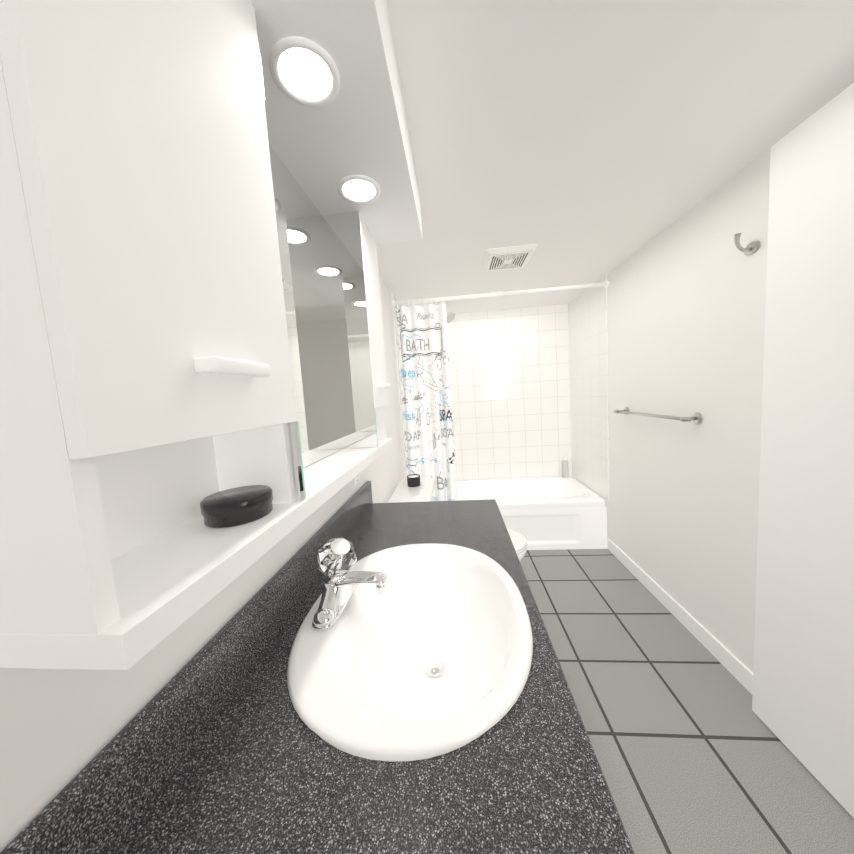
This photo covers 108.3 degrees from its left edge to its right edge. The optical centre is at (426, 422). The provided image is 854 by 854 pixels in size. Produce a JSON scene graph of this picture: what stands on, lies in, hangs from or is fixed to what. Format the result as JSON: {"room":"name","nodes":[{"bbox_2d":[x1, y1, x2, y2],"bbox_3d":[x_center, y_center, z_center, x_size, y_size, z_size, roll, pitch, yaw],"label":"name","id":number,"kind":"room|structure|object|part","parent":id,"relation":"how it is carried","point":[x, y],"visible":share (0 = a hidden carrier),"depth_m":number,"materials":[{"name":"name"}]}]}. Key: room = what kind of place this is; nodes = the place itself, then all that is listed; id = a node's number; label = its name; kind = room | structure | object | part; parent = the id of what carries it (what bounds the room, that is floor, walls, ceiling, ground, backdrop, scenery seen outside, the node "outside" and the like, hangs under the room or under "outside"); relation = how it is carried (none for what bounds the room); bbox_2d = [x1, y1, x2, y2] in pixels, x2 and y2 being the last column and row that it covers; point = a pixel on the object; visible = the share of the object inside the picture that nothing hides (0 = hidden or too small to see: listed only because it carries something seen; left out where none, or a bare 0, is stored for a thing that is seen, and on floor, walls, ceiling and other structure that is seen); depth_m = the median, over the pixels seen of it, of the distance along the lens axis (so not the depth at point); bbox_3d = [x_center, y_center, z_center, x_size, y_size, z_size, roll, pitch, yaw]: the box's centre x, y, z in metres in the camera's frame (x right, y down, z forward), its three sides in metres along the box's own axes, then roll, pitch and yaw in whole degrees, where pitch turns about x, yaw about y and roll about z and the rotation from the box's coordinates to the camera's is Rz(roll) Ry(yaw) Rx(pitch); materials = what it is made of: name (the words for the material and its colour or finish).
{"room":"bathroom","nodes":[
{"label":"bathroom","id":0,"kind":"room"},
{"bbox_2d":[0,275,404,851],"bbox_3d":[-0.353,0.167,1.153,0.100,2.000,4.100,-3,5,5],"label":"wall","id":1,"kind":"structure","parent":0,"point":[60,729],"depth_m":0.35,"materials":[{"name":"white paint"}]},
{"bbox_2d":[0,0,422,669],"bbox_3d":[-0.204,-0.330,0.710,0.328,0.948,1.040,-3,5,5],"label":"upper cabinet","id":2,"kind":"object","parent":1,"relation":"attached to","point":[206,206],"visible":1,"depth_m":0.33,"materials":[{"name":"white laminate"}]},
{"bbox_3d":[-0.260,-0.298,0.344,0.016,0.624,0.300,-3,5,5],"label":"door","id":3,"kind":"part","parent":2,"relation":"part of","materials":[{"name":"white laminate"}]},
{"bbox_2d":[0,438,392,669],"bbox_3d":[-0.262,0.131,0.758,0.152,0.030,1.040,-3,5,5],"label":"shelf","id":4,"kind":"object","parent":2,"relation":"attached to","point":[163,575],"depth_m":0.32,"materials":[{"name":"white laminate"}]},
{"bbox_3d":[-0.224,-0.064,0.363,0.026,0.018,0.096,-3,5,5],"label":"handle","id":5,"kind":"part","parent":2,"relation":"part of","materials":[{"name":"white"}]},
{"bbox_2d":[165,9,378,502],"bbox_3d":[-0.286,-0.265,0.763,0.148,0.760,0.520,-3,5,5],"label":"mirror","id":6,"kind":"object","parent":2,"relation":"on","point":[316,210],"depth_m":0.84,"materials":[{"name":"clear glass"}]},
{"bbox_2d":[268,36,340,107],"bbox_3d":[-0.220,-0.631,0.561,0.120,0.006,0.120,-3,5,5],"label":"recessed light","id":7,"kind":"object","parent":2,"relation":"attached to","point":[304,71],"depth_m":0.55,"materials":[{"name":"white"}]},
{"bbox_2d":[337,174,380,204],"bbox_3d":[-0.193,-0.661,0.879,0.120,0.006,0.120,-3,5,5],"label":"recessed light","id":8,"kind":"object","parent":2,"relation":"attached to","point":[352,189],"depth_m":0.87,"materials":[{"name":"white"}]},
{"bbox_3d":[-0.193,-0.371,1.118,0.016,0.624,0.220,-3,5,5],"label":"door","id":9,"kind":"part","parent":2,"relation":"part of","materials":[{"name":"white laminate"}]},
{"bbox_3d":[-0.157,-0.138,1.137,0.026,0.018,0.096,-3,5,5],"label":"handle","id":10,"kind":"part","parent":2,"relation":"part of","materials":[{"name":"white"}]},
{"bbox_2d":[354,473,359,484],"bbox_3d":[-0.286,0.189,1.255,0.010,0.115,0.070,-3,5,5],"label":"outlet","id":11,"kind":"object","parent":1,"relation":"attached to","point":[356,479],"visible":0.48,"depth_m":1.25,"materials":[{"name":"white plastic"}]},
{"bbox_2d":[392,295,405,477],"bbox_3d":[-0.176,-0.176,2.704,0.008,1.618,0.712,-3,5,5],"label":"wall tile","id":12,"kind":"structure","parent":1,"relation":"attached to","point":[396,348],"depth_m":2.35,"materials":[{"name":"white tile"}]},
{"bbox_2d":[447,312,454,322],"bbox_3d":[0.020,-0.797,2.650,0.458,0.262,0.107,-3,5,5],"label":"shower head","id":13,"kind":"object","parent":12,"relation":"attached to","point":[450,316],"visible":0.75,"depth_m":2.61},
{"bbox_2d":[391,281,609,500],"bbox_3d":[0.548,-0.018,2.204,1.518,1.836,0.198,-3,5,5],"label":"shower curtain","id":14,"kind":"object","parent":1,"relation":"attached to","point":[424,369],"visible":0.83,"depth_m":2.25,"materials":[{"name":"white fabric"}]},
{"bbox_2d":[397,312,454,500],"bbox_3d":[0.007,0.028,2.251,0.368,1.638,0.177,-3,5,5],"label":"print","id":15,"kind":"object","parent":14,"relation":"attached to","point":[422,337],"depth_m":2.25,"materials":[{"name":"grey fabric"}]},
{"bbox_3d":[0.497,-0.917,2.201,1.518,0.042,0.042,-3,5,5],"label":"rod","id":16,"kind":"part","parent":14,"relation":"part of","materials":[{"name":"white metal"}]},
{"bbox_2d":[466,475,572,479],"bbox_3d":[0.624,-0.067,3.063,1.520,2.000,0.100,-3,5,5],"label":"wall","id":17,"kind":"structure","parent":0,"point":[517,477],"depth_m":3.04,"materials":[{"name":"white paint"}]},
{"bbox_2d":[447,304,571,479],"bbox_3d":[0.607,-0.252,2.992,1.520,1.618,0.008,-3,5,5],"label":"wall tile","id":18,"kind":"structure","parent":17,"relation":"attached to","point":[510,381],"depth_m":2.97,"materials":[{"name":"white tile"}]},
{"bbox_2d":[376,0,853,313],"bbox_3d":[1.033,-0.938,0.928,3.020,0.060,4.100,-3,5,5],"label":"ceiling","id":19,"kind":"structure","parent":0,"point":[578,142],"depth_m":0.88,"materials":[{"name":"white paint"}]},
{"bbox_2d":[482,244,537,271],"bbox_3d":[0.461,-0.933,1.764,0.270,0.026,0.270,-3,5,5],"label":"fan","id":20,"kind":"object","parent":19,"relation":"attached to","point":[507,258],"visible":1,"depth_m":1.71,"materials":[{"name":"white plastic"}]},
{"bbox_2d":[573,147,770,671],"bbox_3d":[1.306,0.024,1.561,0.100,2.000,2.780,-3,5,5],"label":"wall","id":21,"kind":"structure","parent":0,"point":[686,297],"depth_m":1.41,"materials":[{"name":"white paint"}]},
{"bbox_2d":[568,274,609,500],"bbox_3d":[1.328,-0.260,2.566,0.008,1.618,0.712,-3,5,5],"label":"wall tile","id":22,"kind":"structure","parent":21,"relation":"attached to","point":[588,344],"depth_m":2.48,"materials":[{"name":"white tile"}]},
{"bbox_2d":[613,407,701,423],"bbox_3d":[1.228,-0.046,1.702,0.072,0.052,0.650,-3,5,5],"label":"towel rail","id":23,"kind":"object","parent":21,"relation":"attached to","point":[696,418],"visible":1,"depth_m":1.52,"materials":[{"name":"silver metal"}]},
{"bbox_2d":[607,538,752,694],"bbox_3d":[1.284,1.009,1.335,0.012,0.085,2.013,-3,5,5],"label":"baseboard","id":24,"kind":"structure","parent":21,"relation":"attached to","point":[733,665],"depth_m":1.51,"materials":[{"name":"white"}]},
{"bbox_2d":[734,233,760,254],"bbox_3d":[1.147,-0.647,1.117,0.060,0.075,0.060,-3,5,5],"label":"hook","id":25,"kind":"object","parent":21,"relation":"attached to","point":[751,248],"visible":1,"depth_m":1.11,"materials":[{"name":"silver metal"}]},
{"bbox_2d":[752,83,853,817],"bbox_3d":[1.120,0.137,0.642,0.035,1.938,0.825,-3,5,5],"label":"door","id":26,"kind":"structure","parent":21,"relation":"in","point":[803,692],"depth_m":0.90,"materials":[{"name":"white"}]},
{"bbox_2d":[520,548,853,853],"bbox_3d":[1.165,1.109,1.112,3.020,0.060,4.100,-3,5,5],"label":"floor","id":27,"kind":"structure","parent":0,"point":[694,754],"depth_m":1.10,"materials":[{"name":"tile"}]},
{"bbox_2d":[0,481,634,853],"bbox_3d":[-0.035,0.738,0.498,0.583,0.942,1.827,-3,5,5],"label":"bathroom vanity","id":28,"kind":"object","parent":27,"relation":"on","point":[360,672],"visible":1,"depth_m":0.43,"materials":[{"name":"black dark speckled granite"}]},
{"bbox_2d":[287,543,532,761],"bbox_3d":[-0.021,0.478,0.690,0.480,0.158,0.570,-3,5,5],"label":"sink","id":29,"kind":"object","parent":28,"relation":"in","point":[437,666],"depth_m":0.62,"materials":[{"name":"white ceramic"}]},
{"bbox_2d":[311,537,388,631],"bbox_3d":[-0.168,0.332,0.699,0.152,0.154,0.180,-3,5,5],"label":"faucet","id":30,"kind":"object","parent":29,"relation":"on","point":[343,590],"depth_m":0.67,"materials":[{"name":"silver metal"}]},
{"bbox_2d":[387,477,526,561],"bbox_3d":[0.201,0.729,1.864,0.772,0.686,0.570,-3,5,5],"label":"toilet","id":31,"kind":"object","parent":27,"relation":"on","point":[404,492],"visible":0.12,"depth_m":1.78,"materials":[{"name":"white ceramic"}]},
{"bbox_3d":[-0.085,0.421,1.860,0.240,0.038,0.570,-3,5,5],"label":"tank lid","id":32,"kind":"part","parent":31,"relation":"part of","materials":[{"name":"white ceramic"}]},
{"bbox_2d":[407,474,420,486],"bbox_3d":[-0.084,0.364,1.940,0.083,0.060,0.083,-3,5,5],"label":"candle","id":33,"kind":"object","parent":31,"relation":"on","point":[413,480],"visible":1,"depth_m":1.91,"materials":[{"name":"black wax"}]},
{"bbox_2d":[456,476,606,549],"bbox_3d":[0.641,0.776,2.733,1.500,0.380,0.690,-3,5,5],"label":"bathtub","id":34,"kind":"object","parent":27,"relation":"on","point":[553,513],"visible":0.42,"depth_m":2.38,"materials":[{"name":"white ceramic"}]},
{"bbox_2d":[562,457,568,477],"bbox_3d":[1.320,0.422,2.949,0.060,0.197,0.060,-3,5,5],"label":"bottle","id":35,"kind":"object","parent":34,"relation":"on","point":[565,471],"visible":0.98,"depth_m":2.93,"materials":[{"name":"grey plastic"}]}
]}

